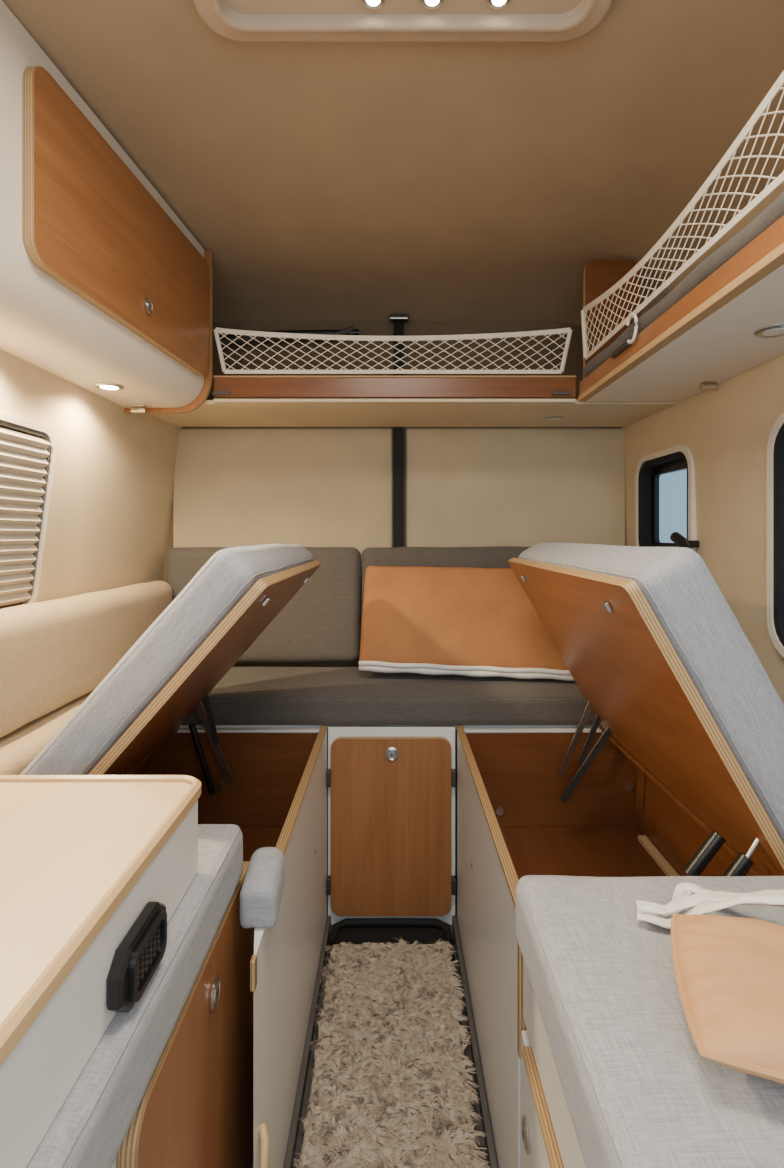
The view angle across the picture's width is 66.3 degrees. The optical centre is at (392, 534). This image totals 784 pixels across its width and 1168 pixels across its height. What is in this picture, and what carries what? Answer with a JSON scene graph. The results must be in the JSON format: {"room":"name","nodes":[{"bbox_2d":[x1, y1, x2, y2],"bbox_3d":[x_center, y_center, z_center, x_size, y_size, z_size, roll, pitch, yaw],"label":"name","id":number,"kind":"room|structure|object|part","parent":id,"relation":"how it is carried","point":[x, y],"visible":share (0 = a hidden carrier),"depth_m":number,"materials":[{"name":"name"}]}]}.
{"room":"vehicle interior","nodes":[
{"label":"vehicle interior","id":0,"kind":"room"},
{"bbox_2d":[0,349,181,602],"bbox_3d":[-0.830,0.120,0.780,0.240,2.000,2.960,0,0,0],"label":"wall","id":1,"kind":"structure","parent":0,"point":[110,507],"depth_m":1.64,"materials":[{"name":"fabric"}]},
{"bbox_2d":[0,412,56,608],"bbox_3d":[-0.813,-0.033,0.917,0.069,0.426,0.963,0,0,0],"label":"window","id":2,"kind":"structure","parent":1,"relation":"in","point":[28,449],"depth_m":1.31,"materials":[{"name":"white plastic"}]},
{"bbox_2d":[0,0,212,412],"bbox_3d":[-0.663,-0.590,0.727,0.273,0.470,2.054,0,0,0],"label":"upper cabinet","id":3,"kind":"object","parent":1,"relation":"attached to","point":[101,280],"visible":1,"depth_m":1.16,"materials":[{"name":"brown wood"}]},
{"bbox_2d":[94,382,123,390],"bbox_3d":[-0.700,-0.365,1.480,0.068,0.006,0.068,0,0,0],"label":"spot lamp","id":4,"kind":"object","parent":3,"relation":"attached to","point":[106,386],"visible":1,"depth_m":1.47,"materials":[{"name":"metal"}]},
{"bbox_3d":[-0.563,-0.613,1.346,0.018,0.330,0.755,0,0,4],"label":"door","id":5,"kind":"part","parent":3,"relation":"part of","materials":[{"name":"brown wood"}]},
{"bbox_3d":[-0.658,-0.590,1.745,0.263,0.470,0.018,0,0,0],"label":"panel","id":6,"kind":"part","parent":3,"relation":"part of","materials":[{"name":"brown wood"}]},
{"bbox_2d":[130,405,146,413],"bbox_3d":[-0.720,-0.355,1.700,0.040,0.023,0.024,0,0,0],"label":"spot lamp","id":7,"kind":"object","parent":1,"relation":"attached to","point":[135,409],"visible":1,"depth_m":1.69,"materials":[{"name":"metal"}]},
{"bbox_3d":[-0.720,-0.365,1.700,0.036,0.004,0.024,0,0,0],"label":"plate","id":8,"kind":"part","parent":7,"relation":"part of","materials":[{"name":"metal"}]},
{"bbox_2d":[293,835,487,1167],"bbox_3d":[0.000,1.125,0.780,1.900,0.050,2.960,0,0,0],"label":"floor","id":9,"kind":"structure","parent":0,"point":[467,1052],"depth_m":1.23,"materials":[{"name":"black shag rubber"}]},
{"bbox_2d":[111,861,253,1167],"bbox_3d":[-0.533,0.818,0.505,0.614,0.565,1.010,0,0,0],"label":"base cabinet","id":10,"kind":"object","parent":9,"relation":"on","point":[195,1109],"visible":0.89,"depth_m":0.77,"materials":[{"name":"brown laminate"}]},
{"bbox_2d":[26,824,241,1167],"bbox_3d":[-0.533,0.487,0.476,0.607,0.089,0.914,0,0,0],"label":"seat cushion","id":11,"kind":"object","parent":10,"relation":"on","point":[89,1130],"visible":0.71,"depth_m":0.56,"materials":[{"name":"grey fabric"}]},
{"bbox_2d":[0,775,200,1167],"bbox_3d":[-0.540,0.386,0.400,0.609,0.116,0.850,0,0,0],"label":"countertop","id":12,"kind":"structure","parent":11,"relation":"on","point":[95,870],"depth_m":0.56,"materials":[{"name":"white laminate"}]},
{"bbox_2d":[126,726,327,1167],"bbox_3d":[-0.503,0.819,1.240,0.673,0.563,0.901,0,0,0],"label":"storage bench","id":13,"kind":"object","parent":9,"relation":"on","point":[276,796],"visible":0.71,"depth_m":1.39,"materials":[{"name":"white laminate"}]},
{"bbox_2d":[0,691,92,774],"bbox_3d":[-0.772,0.474,1.317,0.148,0.138,0.716,0,0,0],"label":"cushion","id":14,"kind":"object","parent":13,"relation":"on","point":[20,747],"visible":0.12,"depth_m":1.21,"materials":[{"name":"beige fabric"}]},
{"bbox_2d":[0,581,172,738],"bbox_3d":[-0.791,0.277,1.511,0.098,0.254,1.101,0,0,0],"label":"bolster","id":15,"kind":"object","parent":14,"relation":"on","point":[54,653],"visible":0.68,"depth_m":1.37,"materials":[{"name":"beige fabric"}]},
{"bbox_2d":[19,543,320,794],"bbox_3d":[-0.428,0.351,1.303,0.459,0.663,0.739,0,0,0],"label":"lid","id":16,"kind":"object","parent":13,"relation":"on","point":[173,667],"visible":0.9,"depth_m":0.94,"materials":[{"name":"grey fabric"}]},
{"bbox_3d":[-0.485,0.490,1.597,0.014,0.140,0.005,-14,0,0],"label":"hinge arm","id":17,"kind":"part","parent":16,"relation":"part of","materials":[{"name":"metal"}]},
{"bbox_3d":[-0.482,0.557,1.617,0.020,0.238,0.006,-23,0,0],"label":"hinge arm","id":18,"kind":"part","parent":16,"relation":"part of","materials":[{"name":"metal"}]},
{"bbox_2d":[240,846,284,927],"bbox_3d":[-0.196,0.529,0.905,0.054,0.082,0.088,0,0,0],"label":"pad","id":19,"kind":"object","parent":13,"relation":"on","point":[263,886],"visible":1,"depth_m":0.87,"materials":[{"name":"grey fabric"}]},
{"bbox_3d":[-0.194,0.823,1.244,0.015,0.555,0.889,0,0,0],"label":"panel","id":20,"kind":"part","parent":13,"relation":"part of","materials":[{"name":"white laminate"}]},
{"bbox_2d":[283,916,330,1167],"bbox_3d":[-0.180,1.085,0.994,0.012,0.030,1.388,0,0,0],"label":"baseboard","id":21,"kind":"structure","parent":9,"relation":"on","point":[294,1128],"depth_m":1.23,"materials":[{"name":"grey plastic"}]},
{"bbox_2d":[180,725,600,924],"bbox_3d":[0.015,0.821,1.921,1.630,0.558,0.507,0,0,0],"label":"cabinet","id":22,"kind":"object","parent":9,"relation":"on","point":[391,788],"visible":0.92,"depth_m":1.68,"materials":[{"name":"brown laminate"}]},
{"bbox_2d":[166,547,360,662],"bbox_3d":[-0.452,0.244,2.112,0.680,0.406,0.089,0,0,0],"label":"backrest cushion","id":23,"kind":"object","parent":22,"relation":"on","point":[321,622],"visible":0.61,"depth_m":2.07,"materials":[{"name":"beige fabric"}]},
{"bbox_2d":[182,667,599,724],"bbox_3d":[0.015,0.494,1.874,1.611,0.096,0.385,0,0,0],"label":"seat cushion","id":24,"kind":"object","parent":22,"relation":"on","point":[244,695],"visible":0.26,"depth_m":1.69,"materials":[{"name":"grey fabric"}]},
{"bbox_2d":[359,565,574,680],"bbox_3d":[0.254,0.269,1.917,0.710,0.340,0.203,0,0,5],"label":"cushion","id":25,"kind":"object","parent":24,"relation":"on","point":[427,620],"visible":0.73,"depth_m":1.88,"materials":[{"name":"fabric"}]},
{"bbox_3d":[-0.005,0.817,1.683,0.337,0.497,0.016,0,0,0],"label":"door","id":26,"kind":"part","parent":22,"relation":"part of","materials":[{"name":"brown wood"}]},
{"bbox_3d":[-0.004,0.821,1.700,0.360,0.558,0.016,0,0,0],"label":"panel","id":27,"kind":"part","parent":22,"relation":"part of","materials":[{"name":"white laminate"}]},
{"bbox_2d":[291,937,490,1167],"bbox_3d":[-0.004,1.076,1.011,0.341,0.032,1.174,0,0,0],"label":"shaggy rug","id":28,"kind":"object","parent":9,"relation":"on","point":[389,1086],"visible":1,"depth_m":1.21,"materials":[{"name":"beige carpet"}]},
{"bbox_2d":[328,918,454,966],"bbox_3d":[-0.005,1.085,1.592,0.339,0.029,0.184,0,0,0],"label":"floor mat","id":29,"kind":"object","parent":9,"relation":"on","point":[353,930],"visible":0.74,"depth_m":1.65,"materials":[{"name":"black rubber"}]},
{"bbox_2d":[452,916,497,1167],"bbox_3d":[0.172,1.085,0.994,0.012,0.030,1.388,0,0,0],"label":"baseboard","id":30,"kind":"structure","parent":9,"relation":"on","point":[486,1124],"depth_m":1.23,"materials":[{"name":"grey plastic"}]},
{"bbox_2d":[521,958,586,1167],"bbox_3d":[0.503,0.823,0.421,0.663,0.555,0.843,0,0,0],"label":"base cabinet","id":31,"kind":"object","parent":9,"relation":"on","point":[549,1137],"visible":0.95,"depth_m":0.73,"materials":[{"name":"white laminate"}]},
{"bbox_3d":[0.189,0.873,0.421,0.017,0.355,0.843,0,0,0],"label":"drawer","id":32,"kind":"part","parent":31,"relation":"part of","materials":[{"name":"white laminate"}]},
{"bbox_2d":[516,876,783,1167],"bbox_3d":[0.498,0.493,0.410,0.677,0.100,0.783,0,0,0],"label":"seat cushion","id":33,"kind":"object","parent":31,"relation":"on","point":[639,1090],"visible":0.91,"depth_m":0.55,"materials":[{"name":"grey fabric"}]},
{"bbox_2d":[636,882,783,928],"bbox_3d":[0.430,0.408,0.661,0.298,0.068,0.104,0,0,26],"label":"strap","id":34,"kind":"object","parent":33,"relation":"on","point":[704,901],"visible":0.96,"depth_m":0.69,"materials":[{"name":"white fabric"}]},
{"bbox_2d":[671,913,783,1084],"bbox_3d":[0.415,0.412,0.515,0.316,0.057,0.196,0,0,18],"label":"pillow","id":35,"kind":"object","parent":33,"relation":"on","point":[729,971],"visible":1,"depth_m":0.52,"materials":[{"name":"fabric"}]},
{"bbox_2d":[456,726,763,1167],"bbox_3d":[0.508,0.819,1.268,0.664,0.563,0.844,0,0,0],"label":"storage bench","id":36,"kind":"object","parent":9,"relation":"on","point":[620,820],"visible":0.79,"depth_m":1.49,"materials":[{"name":"white laminate"}]},
{"bbox_3d":[0.188,0.823,1.276,0.015,0.555,0.827,0,0,0],"label":"panel","id":37,"kind":"part","parent":36,"relation":"part of","materials":[{"name":"white laminate"}]},
{"bbox_2d":[508,542,783,876],"bbox_3d":[0.493,0.353,1.244,0.351,0.672,0.858,0,0,0],"label":"lid","id":38,"kind":"object","parent":36,"relation":"on","point":[653,647],"visible":1,"depth_m":0.89,"materials":[{"name":"brown wood"}]},
{"bbox_3d":[0.495,0.545,1.617,0.016,0.222,0.005,23,0,0],"label":"hinge arm","id":39,"kind":"part","parent":38,"relation":"part of","materials":[{"name":"metal"}]},
{"bbox_3d":[0.500,0.590,1.547,0.018,0.232,0.006,34,0,0],"label":"hinge arm","id":40,"kind":"part","parent":38,"relation":"part of","materials":[{"name":"metal"}]},
{"bbox_3d":[0.525,0.540,1.597,0.014,0.146,0.005,23,0,0],"label":"hinge arm","id":41,"kind":"part","parent":38,"relation":"part of","materials":[{"name":"metal"}]},
{"bbox_3d":[0.516,0.449,0.860,0.023,0.030,0.008,0,0,0],"label":"spring rod","id":42,"kind":"part","parent":38,"relation":"part of","materials":[{"name":"metal"}]},
{"bbox_2d":[162,321,621,834],"bbox_3d":[0.000,0.120,2.230,1.900,2.000,0.060,0,0,0],"label":"wall","id":43,"kind":"structure","parent":0,"point":[574,360],"depth_m":2.20,"materials":[{"name":"fabric"}]},
{"bbox_2d":[173,428,392,575],"bbox_3d":[-0.401,-0.120,2.192,0.802,0.541,0.033,0,0,0],"label":"wall panel","id":44,"kind":"object","parent":43,"relation":"attached to","point":[233,487],"visible":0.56,"depth_m":2.18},
{"bbox_2d":[219,325,358,344],"bbox_3d":[-0.371,-0.707,2.122,0.502,0.066,0.060,0,0,0],"label":"rod","id":45,"kind":"object","parent":43,"relation":"attached to","point":[350,330],"visible":0.59,"depth_m":2.11,"materials":[{"name":"black plastic"}]},
{"bbox_3d":[-0.371,-0.708,2.123,0.502,0.039,0.037,0,0,2],"label":"rod","id":46,"kind":"part","parent":45,"relation":"part of","materials":[{"name":"beige plastic"}]},
{"bbox_2d":[390,314,408,546],"bbox_3d":[0.022,-0.318,2.146,0.068,0.935,0.064,0,0,0],"label":"support post","id":47,"kind":"object","parent":43,"relation":"attached to","point":[398,319],"visible":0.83,"depth_m":2.16,"materials":[{"name":"black metal"}]},
{"bbox_2d":[150,327,676,426],"bbox_3d":[0.025,-0.495,1.942,1.630,0.217,0.415,0,0,0],"label":"shelf","id":48,"kind":"object","parent":43,"relation":"attached to","point":[240,401],"visible":0.98,"depth_m":1.75,"materials":[{"name":"brown wood"}]},
{"bbox_3d":[0.005,-0.431,1.761,1.059,0.058,0.018,0,0,0],"label":"rail","id":49,"kind":"part","parent":48,"relation":"part of","materials":[{"name":"brown wood"}]},
{"bbox_3d":[0.025,-0.394,1.962,1.630,0.013,0.375,0,0,0],"label":"panel","id":50,"kind":"part","parent":48,"relation":"part of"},
{"bbox_2d":[543,416,563,420],"bbox_3d":[0.530,-0.384,1.980,0.068,0.006,0.068,0,0,0],"label":"spot lamp","id":51,"kind":"object","parent":48,"relation":"attached to","point":[548,418],"visible":1,"depth_m":1.97,"materials":[{"name":"metal"}]},
{"bbox_2d":[362,547,528,617],"bbox_3d":[0.346,0.244,2.112,0.911,0.405,0.088,0,0,0],"label":"backrest cushion","id":52,"kind":"object","parent":43,"relation":"attached to","point":[466,557],"visible":0.23,"depth_m":2.07,"materials":[{"name":"grey fabric"}]},
{"bbox_2d":[406,428,625,546],"bbox_3d":[0.447,-0.120,2.192,0.802,0.541,0.032,0,0,0],"label":"wall panel","id":53,"kind":"object","parent":43,"relation":"attached to","point":[466,487],"visible":0.66,"depth_m":2.18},
{"bbox_2d":[2,0,783,324],"bbox_3d":[0.000,-0.725,0.775,1.900,0.269,2.950,0,0,0],"label":"ceiling","id":54,"kind":"structure","parent":0,"point":[322,181],"depth_m":1.26,"materials":[{"name":"fabric"}]},
{"bbox_2d":[193,0,612,41],"bbox_3d":[0.015,-0.818,0.669,0.640,0.035,0.638,0,0,0],"label":"ceiling light","id":55,"kind":"object","parent":54,"relation":"attached to","point":[235,20],"visible":1,"depth_m":0.94,"materials":[{"name":"plastic"}]},
{"bbox_2d":[362,0,384,8],"bbox_3d":[-0.030,-0.818,0.914,0.036,0.004,0.036,0,0,-19],"label":"lamp","id":56,"kind":"object","parent":55,"relation":"on","point":[366,4],"depth_m":0.92,"materials":[{"name":"beige"}]},
{"bbox_3d":[0.015,-0.824,0.670,0.560,0.008,0.556,0,0,0],"label":"panel","id":57,"kind":"part","parent":55,"relation":"part of","materials":[{"name":"white plastic"}]},
{"bbox_2d":[421,0,443,8],"bbox_3d":[0.060,-0.818,0.914,0.036,0.004,0.036,0,0,19],"label":"lamp","id":58,"kind":"object","parent":55,"relation":"on","point":[425,4],"depth_m":0.92,"materials":[{"name":"beige"}]},
{"bbox_2d":[487,0,510,8],"bbox_3d":[0.162,-0.818,0.914,0.036,0.004,0.036,0,0,19],"label":"lamp","id":59,"kind":"object","parent":55,"relation":"on","point":[491,4],"depth_m":0.92,"materials":[{"name":"beige"}]},
{"bbox_2d":[622,182,783,702],"bbox_3d":[0.885,0.120,0.780,0.120,2.000,2.960,0,0,0],"label":"wall","id":60,"kind":"structure","parent":0,"point":[726,430],"depth_m":1.50,"materials":[{"name":"fabric"}]},
{"bbox_2d":[635,445,698,551],"bbox_3d":[0.841,-0.087,1.851,0.112,0.351,0.444,0,0,0],"label":"window","id":61,"kind":"structure","parent":60,"relation":"in","point":[650,467],"depth_m":1.99,"materials":[{"name":"black plastic"}]},
{"bbox_3d":[0.869,-0.087,1.877,0.057,0.317,0.357,0,0,0],"label":"rubber frame","id":62,"kind":"part","parent":61,"relation":"part of","materials":[{"name":"black rubber"}]},
{"bbox_3d":[0.884,-0.087,1.877,0.015,0.287,0.327,0,0,0],"label":"frame","id":63,"kind":"part","parent":61,"relation":"part of","materials":[{"name":"black plastic"}]},
{"bbox_3d":[0.800,0.023,1.667,0.030,0.062,0.076,0,0,0],"label":"latch knob","id":64,"kind":"part","parent":61,"relation":"part of","materials":[{"name":"black plastic"}]},
{"bbox_2d":[578,71,783,401],"bbox_3d":[0.683,-0.594,0.729,0.311,0.413,2.057,0,0,0],"label":"shelf","id":65,"kind":"object","parent":60,"relation":"attached to","point":[708,334],"visible":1,"depth_m":1.22,"materials":[{"name":"brown wood"}]},
{"bbox_3d":[0.548,-0.423,0.720,0.016,0.040,2.040,0,0,0],"label":"rail","id":66,"kind":"part","parent":65,"relation":"part of","materials":[{"name":"brown wood"}]},
{"bbox_2d":[582,191,783,376],"bbox_3d":[0.687,-0.445,0.760,0.288,0.096,1.921,0,0,0],"label":"pad","id":67,"kind":"object","parent":65,"relation":"on","point":[774,211],"visible":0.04,"depth_m":1.06,"materials":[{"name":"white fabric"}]},
{"bbox_3d":[0.698,-0.394,0.720,0.281,0.013,2.040,0,0,0],"label":"panel","id":68,"kind":"part","parent":65,"relation":"part of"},
{"bbox_2d":[699,381,718,389],"bbox_3d":[0.800,-0.379,1.520,0.040,0.023,0.024,0,0,0],"label":"spot lamp","id":69,"kind":"object","parent":65,"relation":"attached to","point":[705,385],"visible":1,"depth_m":1.51,"materials":[{"name":"metal"}]},
{"bbox_3d":[0.800,-0.388,1.520,0.036,0.004,0.024,0,0,0],"label":"plate","id":70,"kind":"part","parent":69,"relation":"part of","materials":[{"name":"metal"}]},
{"bbox_2d":[754,323,783,337],"bbox_3d":[0.720,-0.384,1.130,0.068,0.006,0.068,0,0,0],"label":"spot lamp","id":71,"kind":"object","parent":65,"relation":"attached to","point":[775,330],"visible":1,"depth_m":1.13,"materials":[{"name":"metal"}]},
{"bbox_2d":[766,413,783,656],"bbox_3d":[0.867,0.000,0.887,0.061,0.536,0.911,0,0,0],"label":"window","id":72,"kind":"structure","parent":60,"relation":"in","point":[774,456],"depth_m":1.32,"materials":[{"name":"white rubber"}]},
{"bbox_3d":[0.869,0.000,0.887,0.057,0.502,0.877,0,0,0],"label":"rubber frame","id":73,"kind":"part","parent":72,"relation":"part of","materials":[{"name":"black rubber"}]}
]}

